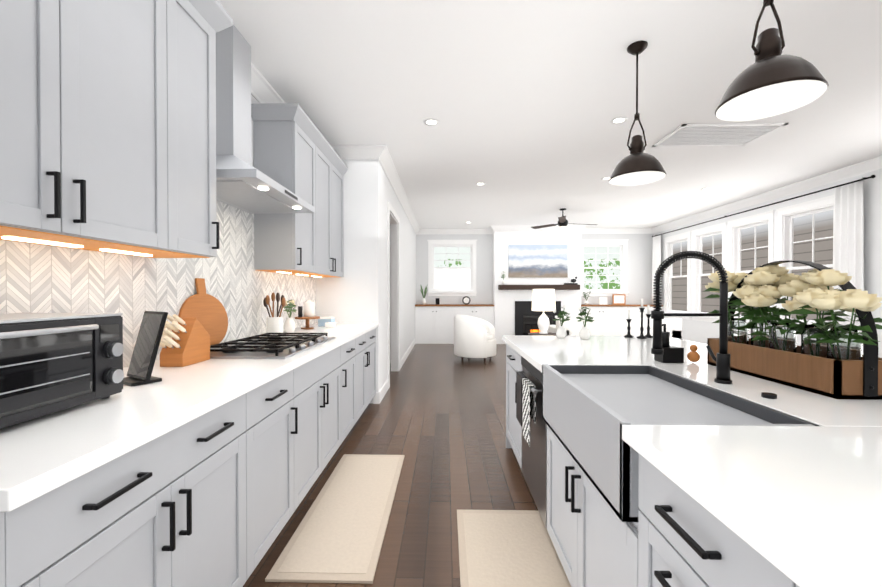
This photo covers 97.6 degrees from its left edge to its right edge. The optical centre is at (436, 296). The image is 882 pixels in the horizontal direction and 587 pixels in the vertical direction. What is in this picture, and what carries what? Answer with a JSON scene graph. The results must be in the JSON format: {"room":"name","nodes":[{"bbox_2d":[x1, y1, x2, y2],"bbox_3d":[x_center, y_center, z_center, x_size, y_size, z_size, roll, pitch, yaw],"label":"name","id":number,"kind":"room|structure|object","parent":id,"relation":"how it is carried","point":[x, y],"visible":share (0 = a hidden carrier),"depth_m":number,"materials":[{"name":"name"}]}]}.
{"room":"kitchen and living room","nodes":[
{"label":"kitchen and living room","id":0,"kind":"room"},
{"bbox_2d":[251,95,259,166],"bbox_3d":[-1.504,-0.203,1.415,0.100,2.900,5.980,0,0,1],"label":"wall","id":1,"kind":"structure","parent":0,"point":[254,100],"depth_m":2.97,"materials":[{"name":"paint"}]},
{"bbox_2d":[0,0,183,255],"bbox_3d":[-1.296,-0.777,1.175,0.323,1.170,0.996,0,0,1],"label":"upper cabinet","id":2,"kind":"object","parent":1,"relation":"attached to","point":[107,126],"depth_m":1.29,"materials":[{"name":"grey wood"}]},
{"bbox_2d":[0,200,315,367],"bbox_3d":[-1.425,-0.280,2.543,0.006,1.205,3.717,0,0,1],"label":"backsplash","id":3,"kind":"structure","parent":1,"relation":"attached to","point":[37,278],"depth_m":1.90,"materials":[{"name":"tile"}]},
{"bbox_2d":[141,0,219,257],"bbox_3d":[-1.283,-0.782,1.758,0.323,1.170,0.404,0,0,1],"label":"upper cabinet","id":4,"kind":"object","parent":1,"relation":"attached to","point":[201,226],"depth_m":1.83,"materials":[{"name":"grey wood"}]},
{"bbox_2d":[216,24,314,213],"bbox_3d":[-1.176,-1.137,2.460,0.503,1.046,0.900,0,0,1],"label":"range hood","id":5,"kind":"object","parent":1,"relation":"attached to","point":[243,183],"visible":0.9,"depth_m":2.35,"materials":[{"name":"metal"}]},
{"bbox_2d":[251,62,284,103],"bbox_3d":[-1.399,-1.591,1.511,0.105,0.124,5.760,0,0,1],"label":"crown molding","id":6,"kind":"structure","parent":1,"relation":"attached to","point":[263,91],"depth_m":3.00,"materials":[{"name":"white wood"}]},
{"bbox_2d":[252,116,319,275],"bbox_3d":[-1.249,-0.794,3.244,0.323,1.170,0.529,0,0,1],"label":"upper cabinet","id":7,"kind":"object","parent":1,"relation":"attached to","point":[284,150],"depth_m":2.98,"materials":[{"name":"grey wood"}]},
{"bbox_2d":[312,144,343,277],"bbox_3d":[-1.234,-0.799,3.891,0.323,1.170,1.001,0,0,1],"label":"upper cabinet","id":8,"kind":"object","parent":1,"relation":"attached to","point":[331,174],"depth_m":3.90,"materials":[{"name":"grey wood"}]},
{"bbox_2d":[316,159,363,322],"bbox_3d":[-1.139,-0.228,4.457,0.690,2.900,0.120,0,0,1],"label":"wall","id":9,"kind":"structure","parent":0,"point":[357,293],"depth_m":4.39,"materials":[{"name":"paint"}]},
{"bbox_2d":[331,145,374,159],"bbox_3d":[-0.982,-1.614,4.329,0.570,0.124,0.105,0,0,1],"label":"crown molding","id":10,"kind":"structure","parent":9,"relation":"attached to","point":[345,152],"depth_m":4.32,"materials":[{"name":"white wood"}]},
{"bbox_2d":[364,159,415,402],"bbox_3d":[-0.661,-0.251,7.197,0.120,2.900,5.620,0,0,1],"label":"wall","id":11,"kind":"structure","parent":0,"point":[378,190],"depth_m":4.68,"materials":[{"name":"paint"}]},
{"bbox_2d":[375,379,388,403],"bbox_3d":[-0.665,1.155,4.730,0.046,0.130,0.696,0,0,1],"label":"baseboard","id":12,"kind":"structure","parent":11,"relation":"attached to","point":[379,396],"depth_m":4.55,"materials":[{"name":"white wood"}]},
{"bbox_2d":[387,201,399,387],"bbox_3d":[-0.686,-0.023,5.684,0.140,2.470,1.230,0,0,1],"label":"door frame","id":13,"kind":"structure","parent":11,"relation":"attached to","point":[393,271],"depth_m":6.19,"materials":[{"name":"white wood"}]},
{"bbox_2d":[375,145,418,233],"bbox_3d":[-0.550,-1.637,7.131,0.105,0.124,5.725,0,0,1],"label":"crown molding","id":14,"kind":"structure","parent":11,"relation":"attached to","point":[382,154],"depth_m":5.36,"materials":[{"name":"white wood"}]},
{"bbox_2d":[400,339,414,368],"bbox_3d":[-0.577,1.128,7.936,0.016,0.130,3.260,0,0,1],"label":"baseboard","id":15,"kind":"structure","parent":11,"relation":"attached to","point":[411,346],"depth_m":7.43,"materials":[{"name":"white wood"}]},
{"bbox_2d":[243,344,537,586],"bbox_3d":[1.451,1.254,4.220,8.100,0.060,11.700,0,0,1],"label":"floor","id":16,"kind":"structure","parent":0,"point":[436,416],"depth_m":2.90,"materials":[{"name":"brown wood"}]},
{"bbox_2d":[0,387,259,586],"bbox_3d":[-1.112,0.812,1.144,0.692,0.874,0.917,0,0,1],"label":"base cabinet","id":17,"kind":"object","parent":16,"relation":"on","point":[206,473],"depth_m":1.07,"materials":[{"name":"grey wood"}]},
{"bbox_2d":[0,323,378,514],"bbox_3d":[-1.065,0.343,2.539,0.722,0.041,3.716,0,0,1],"label":"countertop","id":18,"kind":"structure","parent":17,"relation":"on","point":[39,456],"depth_m":1.12,"materials":[{"name":"white stone"}]},
{"bbox_2d":[0,313,123,428],"bbox_3d":[-1.206,0.196,1.076,0.394,0.276,0.432,0,0,1],"label":"toaster oven","id":19,"kind":"object","parent":18,"relation":"on","point":[50,363],"visible":1,"depth_m":1.07,"materials":[{"name":"metal"}]},
{"bbox_2d":[123,311,167,386],"bbox_3d":[-1.148,0.195,1.497,0.170,0.270,0.116,0,1,31],"label":"tablet stand","id":20,"kind":"object","parent":18,"relation":"on","point":[144,355],"visible":0.96,"depth_m":1.49,"materials":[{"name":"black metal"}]},
{"bbox_2d":[159,314,209,366],"bbox_3d":[-1.230,0.205,1.844,0.109,0.245,0.303,0,0,1],"label":"knife block","id":21,"kind":"object","parent":18,"relation":"on","point":[184,342],"visible":0.92,"depth_m":1.82,"materials":[{"name":"brown wood"}]},
{"bbox_2d":[179,278,227,344],"bbox_3d":[-1.381,0.103,2.297,0.101,0.418,0.344,0,0,1],"label":"cutting board","id":22,"kind":"object","parent":18,"relation":"on","point":[208,312],"visible":0.71,"depth_m":2.31,"materials":[{"name":"brown wood"}]},
{"bbox_2d":[210,333,334,358],"bbox_3d":[-1.045,0.300,2.469,0.530,0.046,0.910,0,0,1],"label":"cooktop","id":23,"kind":"object","parent":18,"relation":"in","point":[271,346],"depth_m":2.27,"materials":[{"name":"metal"}]},
{"bbox_2d":[263,292,285,336],"bbox_3d":[-1.276,0.143,3.041,0.164,0.349,0.197,0,0,1],"label":"utensil crock","id":24,"kind":"object","parent":18,"relation":"on","point":[274,324],"visible":0.79,"depth_m":3.00,"materials":[{"name":"white ceramic"}]},
{"bbox_2d":[283,300,295,332],"bbox_3d":[-1.276,0.172,3.355,0.128,0.286,0.140,0,0,1],"label":"vase","id":25,"kind":"object","parent":18,"relation":"on","point":[289,325],"visible":0.96,"depth_m":3.33,"materials":[{"name":"white ceramic"}]},
{"bbox_2d":[295,300,319,328],"bbox_3d":[-1.242,0.173,3.703,0.230,0.278,0.230,0,0,1],"label":"cake stand","id":26,"kind":"object","parent":18,"relation":"on","point":[309,309],"depth_m":3.67,"materials":[{"name":"white ceramic"}]},
{"bbox_2d":[318,316,334,325],"bbox_3d":[-1.154,0.262,4.036,0.150,0.095,0.140,0,0,1],"label":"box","id":27,"kind":"object","parent":18,"relation":"on","point":[322,319],"depth_m":3.97,"materials":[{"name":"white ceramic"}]},
{"bbox_2d":[324,321,335,327],"bbox_3d":[-1.062,0.286,3.860,0.090,0.050,0.080,0,0,1],"label":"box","id":28,"kind":"object","parent":18,"relation":"on","point":[327,321],"depth_m":3.82,"materials":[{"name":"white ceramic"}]},
{"bbox_2d":[260,367,303,560],"bbox_3d":[-1.098,0.806,1.784,0.692,0.874,0.597,0,0,1],"label":"base cabinet","id":29,"kind":"object","parent":16,"relation":"on","point":[281,413],"depth_m":1.86,"materials":[{"name":"grey wood"}]},
{"bbox_2d":[300,347,343,496],"bbox_3d":[-1.082,0.801,2.474,0.692,0.874,1.017,0,0,1],"label":"base cabinet","id":30,"kind":"object","parent":16,"relation":"on","point":[321,380],"depth_m":2.46,"materials":[{"name":"grey wood"}]},
{"bbox_2d":[265,454,404,583],"bbox_3d":[-0.498,1.231,2.324,0.470,0.016,1.300,0,0,1],"label":"mat","id":31,"kind":"object","parent":16,"relation":"on","point":[338,535],"visible":0.98,"depth_m":2.04,"materials":[{"name":"beige fabric"}]},
{"bbox_2d":[344,339,359,438],"bbox_3d":[-1.066,0.795,3.163,0.692,0.874,0.597,0,0,1],"label":"base cabinet","id":32,"kind":"object","parent":16,"relation":"on","point":[351,350],"depth_m":3.28,"materials":[{"name":"grey wood"}]},
{"bbox_2d":[360,335,367,415],"bbox_3d":[-1.056,0.791,3.613,0.692,0.874,0.537,0,0,1],"label":"base cabinet","id":33,"kind":"object","parent":16,"relation":"on","point":[363,338],"depth_m":3.76,"materials":[{"name":"grey wood"}]},
{"bbox_2d":[368,331,375,404],"bbox_3d":[-1.045,0.787,4.083,0.692,0.874,0.636,0,0,1],"label":"base cabinet","id":34,"kind":"object","parent":16,"relation":"on","point":[371,334],"depth_m":4.17,"materials":[{"name":"grey wood"}]},
{"bbox_2d":[415,304,493,343],"bbox_3d":[0.443,0.694,9.764,1.964,0.968,0.448,0,0,1],"label":"base cabinet","id":35,"kind":"object","parent":16,"relation":"on","point":[434,323],"visible":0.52,"depth_m":9.58,"materials":[{"name":"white wood"}]},
{"bbox_2d":[420,285,427,304],"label":"potted plant","id":36,"kind":"object","parent":35,"relation":"on","point":[425,291],"depth_m":9.73,"materials":[{"name":"green plant"}]},
{"bbox_2d":[462,296,470,304],"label":"clock","id":37,"kind":"object","parent":35,"relation":"on","point":[466,300],"depth_m":9.77,"materials":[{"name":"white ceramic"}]},
{"bbox_2d":[583,291,590,304],"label":"potted plant","id":38,"kind":"object","parent":35,"relation":"on","point":[586,302],"depth_m":9.64,"materials":[{"name":"green plant"}]},
{"bbox_2d":[599,297,606,304],"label":"picture frame","id":39,"kind":"object","parent":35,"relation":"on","point":[602,300],"depth_m":9.68,"materials":[{"name":"white ceramic"}]},
{"bbox_2d":[612,294,625,304],"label":"picture frame","id":40,"kind":"object","parent":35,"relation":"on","point":[618,299],"depth_m":9.71,"materials":[{"name":"brown wood"}]},
{"bbox_2d":[454,315,495,361],"bbox_3d":[0.722,0.779,7.283,0.803,0.840,0.858,0,0,1],"label":"armchair","id":41,"kind":"object","parent":16,"relation":"on","point":[474,337],"visible":1,"depth_m":6.95,"materials":[{"name":"white fabric"}]},
{"bbox_2d":[457,510,570,586],"bbox_3d":[0.347,1.237,1.554,0.495,0.016,1.320,0,0,1],"label":"mat","id":42,"kind":"object","parent":16,"relation":"on","point":[506,548],"visible":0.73,"depth_m":1.85,"materials":[{"name":"beige fabric"}]},
{"bbox_2d":[528,332,556,335],"bbox_3d":[1.771,0.913,6.410,0.500,0.585,0.500,0,0,1],"label":"side table","id":43,"kind":"object","parent":16,"relation":"on","point":[548,334],"visible":0.38,"depth_m":6.27,"materials":[{"name":"brown wood"}]},
{"bbox_2d":[531,289,555,333],"bbox_3d":[1.771,0.250,6.405,0.390,0.740,0.390,0,0,1],"label":"table lamp","id":44,"kind":"object","parent":43,"relation":"on","point":[543,300],"visible":0.98,"depth_m":6.27,"materials":[{"name":"white ceramic"}]},
{"bbox_2d":[547,318,681,338],"bbox_3d":[3.167,0.790,7.088,2.100,0.820,0.920,0,0,1],"label":"sofa","id":45,"kind":"object","parent":16,"relation":"on","point":[604,326],"visible":0.25,"depth_m":6.63,"materials":[{"name":"white fabric"}]},
{"bbox_2d":[581,304,662,317],"bbox_3d":[4.537,0.695,9.670,1.974,0.968,0.448,0,0,1],"label":"base cabinet","id":46,"kind":"object","parent":16,"relation":"on","point":[608,311],"visible":0.38,"depth_m":9.48,"materials":[{"name":"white wood"}]},
{"bbox_2d":[502,339,805,586],"bbox_3d":[0.938,0.808,1.602,0.944,0.875,3.050,0,0,1],"label":"kitchen island","id":47,"kind":"object","parent":16,"relation":"on","point":[611,516],"depth_m":1.13,"materials":[{"name":"grey wood"}]},
{"bbox_2d":[515,356,546,527],"bbox_3d":[0.519,0.751,2.179,0.081,0.756,0.605,0,0,1],"label":"dishwasher","id":48,"kind":"object","parent":47,"relation":"in","point":[528,380],"depth_m":2.07,"materials":[{"name":"metal"}]},
{"bbox_2d":[502,335,881,586],"bbox_3d":[1.144,0.350,1.594,1.295,0.040,3.050,0,0,1],"label":"island countertop","id":49,"kind":"structure","parent":47,"relation":"on","point":[809,495],"depth_m":0.78,"materials":[{"name":"white stone"}]},
{"bbox_2d":[624,299,652,338],"bbox_3d":[1.562,0.168,2.958,0.210,0.300,0.150,0,0,1],"label":"candlesticks","id":50,"kind":"object","parent":49,"relation":"on","point":[641,336],"visible":1,"depth_m":2.97,"materials":[{"name":"black metal"}]},
{"bbox_2d":[654,332,685,362],"bbox_3d":[1.153,0.232,1.928,0.111,0.189,0.080,0,0,1],"label":"soap dispenser","id":51,"kind":"object","parent":49,"relation":"on","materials":[{"name":"black plastic"}]},
{"bbox_2d":[542,363,821,430],"bbox_3d":[0.753,0.460,1.429,0.513,0.264,0.840,0,0,1],"label":"sink","id":52,"kind":"object","parent":49,"relation":"in","point":[617,393],"depth_m":1.38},
{"bbox_2d":[650,251,737,382],"bbox_3d":[0.979,0.078,1.507,0.294,0.505,0.109,0,0,1],"label":"faucet","id":53,"kind":"object","parent":49,"relation":"on","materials":[{"name":"black metal"}]},
{"bbox_2d":[703,260,881,398],"bbox_3d":[1.385,0.094,1.534,0.308,0.472,0.715,0,0,1],"label":"flower box","id":54,"kind":"object","parent":49,"relation":"on","point":[832,362],"visible":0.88,"depth_m":1.41,"materials":[{"name":"brown wood"}]},
{"bbox_2d":[390,329,390,362],"bbox_3d":[-1.522,-0.249,6.976,1.590,2.900,0.100,0,0,1],"label":"wall","id":55,"kind":"structure","parent":0,"point":[390,345],"depth_m":6.91,"materials":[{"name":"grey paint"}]},
{"bbox_2d":[416,234,652,303],"bbox_3d":[2.489,-0.274,9.995,6.290,2.900,0.120,0,0,1],"label":"wall","id":56,"kind":"structure","parent":0,"point":[640,249],"depth_m":9.96,"materials":[{"name":"grey paint"}]},
{"bbox_2d":[427,240,476,295],"bbox_3d":[0.398,-0.731,10.007,1.280,1.455,0.165,0,0,1],"label":"window","id":57,"kind":"structure","parent":56,"relation":"in","point":[451,265],"depth_m":10.07,"materials":[{"name":"white glass"}]},
{"bbox_2d":[419,228,486,233],"bbox_3d":[0.506,-1.660,9.904,1.850,0.124,0.130,0,0,1],"label":"crown molding","id":58,"kind":"structure","parent":56,"relation":"attached to","point":[421,231],"depth_m":9.91,"materials":[{"name":"white wood"}]},
{"bbox_2d":[581,239,628,295],"bbox_3d":[4.262,-0.731,9.918,1.270,1.455,0.165,0,0,1],"label":"window","id":59,"kind":"structure","parent":56,"relation":"in","point":[604,264],"depth_m":9.97,"materials":[{"name":"white glass"}]},
{"bbox_2d":[587,228,650,233],"bbox_3d":[4.475,-1.659,9.813,1.850,0.124,0.130,0,0,1],"label":"crown molding","id":60,"kind":"structure","parent":56,"relation":"attached to","point":[589,230],"depth_m":9.82,"materials":[{"name":"white wood"}]},
{"bbox_2d":[492,231,580,343],"bbox_3d":[2.487,-0.271,9.714,2.120,2.899,0.438,0,0,1],"label":"wall","id":61,"kind":"structure","parent":0,"point":[503,302],"depth_m":9.50,"materials":[{"name":"white paint"}]},
{"bbox_2d":[515,301,560,334],"bbox_3d":[2.481,0.651,9.471,1.120,1.060,0.060,0,0,1],"label":"fireplace","id":62,"kind":"object","parent":61,"relation":"attached to","point":[526,319],"visible":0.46,"depth_m":9.47,"materials":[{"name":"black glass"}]},
{"bbox_2d":[508,245,567,277],"bbox_3d":[2.482,-0.860,9.470,1.440,0.800,0.032,0,0,1],"label":"painting","id":63,"kind":"object","parent":61,"relation":"attached to","point":[537,261],"visible":0.86,"depth_m":9.45,"materials":[{"name":"fabric"}]},
{"bbox_2d":[498,285,579,289],"bbox_3d":[2.480,-0.219,9.394,1.940,0.120,0.200,0,0,1],"label":"mantel shelf","id":64,"kind":"object","parent":61,"relation":"attached to","point":[532,287],"visible":1,"depth_m":9.29,"materials":[{"name":"brown wood"}]},
{"bbox_2d":[501,271,505,284],"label":"mantel decor","id":65,"kind":"object","parent":64,"relation":"on","point":[503,282],"depth_m":9.40,"materials":[{"name":"white ceramic"}]},
{"bbox_2d":[564,277,577,284],"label":"mantel decor","id":66,"kind":"object","parent":64,"relation":"on","point":[572,280],"depth_m":9.32,"materials":[{"name":"black ceramic"}]},
{"bbox_2d":[491,226,586,233],"bbox_3d":[2.481,-1.656,9.432,2.330,0.124,0.105,0,0,1],"label":"crown molding","id":67,"kind":"structure","parent":61,"relation":"attached to","point":[583,230],"depth_m":9.44,"materials":[{"name":"white wood"}]},
{"bbox_2d":[218,0,881,228],"bbox_3d":[1.451,-1.716,4.196,8.100,0.080,11.700,0,0,1],"label":"ceiling","id":68,"kind":"structure","parent":0,"point":[524,102],"depth_m":3.16,"materials":[{"name":"paint"}]},
{"bbox_2d":[424,118,438,125],"bbox_3d":[-0.051,-1.668,3.700,0.148,0.005,0.148,0,0,-8],"label":"recessed light","id":69,"kind":"object","parent":68,"relation":"in","point":[434,122],"depth_m":3.70,"materials":[{"name":"white plastic"}]},
{"bbox_2d":[531,208,596,228],"bbox_3d":[2.545,-1.517,7.463,1.219,0.368,1.254,0,0,1],"label":"ceiling fan","id":70,"kind":"object","parent":68,"relation":"hanging from","point":[562,222],"visible":1,"depth_m":7.49,"materials":[{"name":"black metal"}]},
{"bbox_2d":[610,116,627,123],"bbox_3d":[1.729,-1.668,3.659,0.148,0.005,0.148,0,0,-8],"label":"recessed light","id":71,"kind":"object","parent":68,"relation":"in","point":[617,120],"depth_m":3.66,"materials":[{"name":"white plastic"}]},
{"bbox_2d":[609,41,665,185],"bbox_3d":[1.333,-1.222,2.572,0.344,0.878,0.344,0,0,1],"label":"pendant light","id":72,"kind":"object","parent":68,"relation":"hanging from","point":[637,166],"visible":1,"depth_m":2.54,"materials":[{"name":"brown metal"}]},
{"bbox_2d":[652,123,787,146],"bbox_3d":[2.897,-1.668,4.013,1.000,0.012,0.560,0,0,1],"label":"ceiling vent","id":73,"kind":"object","parent":68,"relation":"in","point":[710,135],"visible":1,"depth_m":3.98,"materials":[{"name":"white metal"}]},
{"bbox_2d":[715,0,828,121],"bbox_3d":[1.325,-1.213,1.542,0.344,0.878,0.344,0,0,1],"label":"pendant light","id":74,"kind":"object","parent":68,"relation":"hanging from","point":[771,81],"visible":1,"depth_m":1.51,"materials":[{"name":"brown metal"}]},
{"bbox_2d":[653,168,881,357],"bbox_3d":[5.459,-0.225,4.066,0.120,2.900,11.600,0,0,1],"label":"wall","id":75,"kind":"structure","parent":0,"point":[698,331],"depth_m":5.46,"materials":[{"name":"paint"}]},
{"bbox_2d":[664,231,690,319],"bbox_3d":[5.535,-0.452,8.844,0.165,1.915,1.010,0,0,1],"label":"window","id":76,"kind":"structure","parent":75,"relation":"in","point":[677,282],"depth_m":8.96,"materials":[{"name":"white glass"}]},
{"bbox_2d":[691,222,726,321],"bbox_3d":[5.511,-0.443,7.784,0.165,1.915,1.010,0,0,1],"label":"window","id":77,"kind":"structure","parent":75,"relation":"in","point":[710,240],"depth_m":7.97,"materials":[{"name":"white glass"}]},
{"bbox_2d":[727,210,774,322],"bbox_3d":[5.487,-0.434,6.724,0.165,1.915,1.010,0,0,1],"label":"window","id":78,"kind":"structure","parent":75,"relation":"in","point":[751,243],"depth_m":6.81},
{"bbox_2d":[652,175,875,236],"bbox_3d":[5.372,-1.468,5.388,0.110,0.049,8.702,0,0,1],"label":"curtain rod","id":79,"kind":"object","parent":75,"relation":"attached to","point":[871,176],"visible":0.96,"depth_m":5.90,"materials":[{"name":"black metal"}]},
{"bbox_2d":[652,235,661,303],"bbox_3d":[5.426,-0.645,9.523,0.074,1.670,0.364,0,0,1],"label":"curtain","id":80,"kind":"object","parent":79,"relation":"hanging from","point":[656,258],"visible":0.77,"depth_m":9.56,"materials":[{"name":"white fabric"}]},
{"bbox_2d":[832,181,863,354],"bbox_3d":[5.322,-0.123,4.998,0.074,2.640,0.404,0,0,1],"label":"curtain","id":81,"kind":"object","parent":79,"relation":"hanging from","point":[848,246],"visible":0.56,"depth_m":4.96,"materials":[{"name":"white fabric"}]},
{"bbox_2d":[651,156,881,233],"bbox_3d":[5.348,-1.612,4.107,0.105,0.124,11.500,0,0,1],"label":"crown molding","id":82,"kind":"structure","parent":75,"relation":"attached to","point":[875,163],"depth_m":5.94,"materials":[{"name":"white wood"}]},
{"bbox_2d":[776,195,833,329],"bbox_3d":[5.463,-0.426,5.665,0.165,1.915,1.010,0,0,1],"label":"window","id":83,"kind":"structure","parent":75,"relation":"in","point":[805,231],"depth_m":5.76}
]}

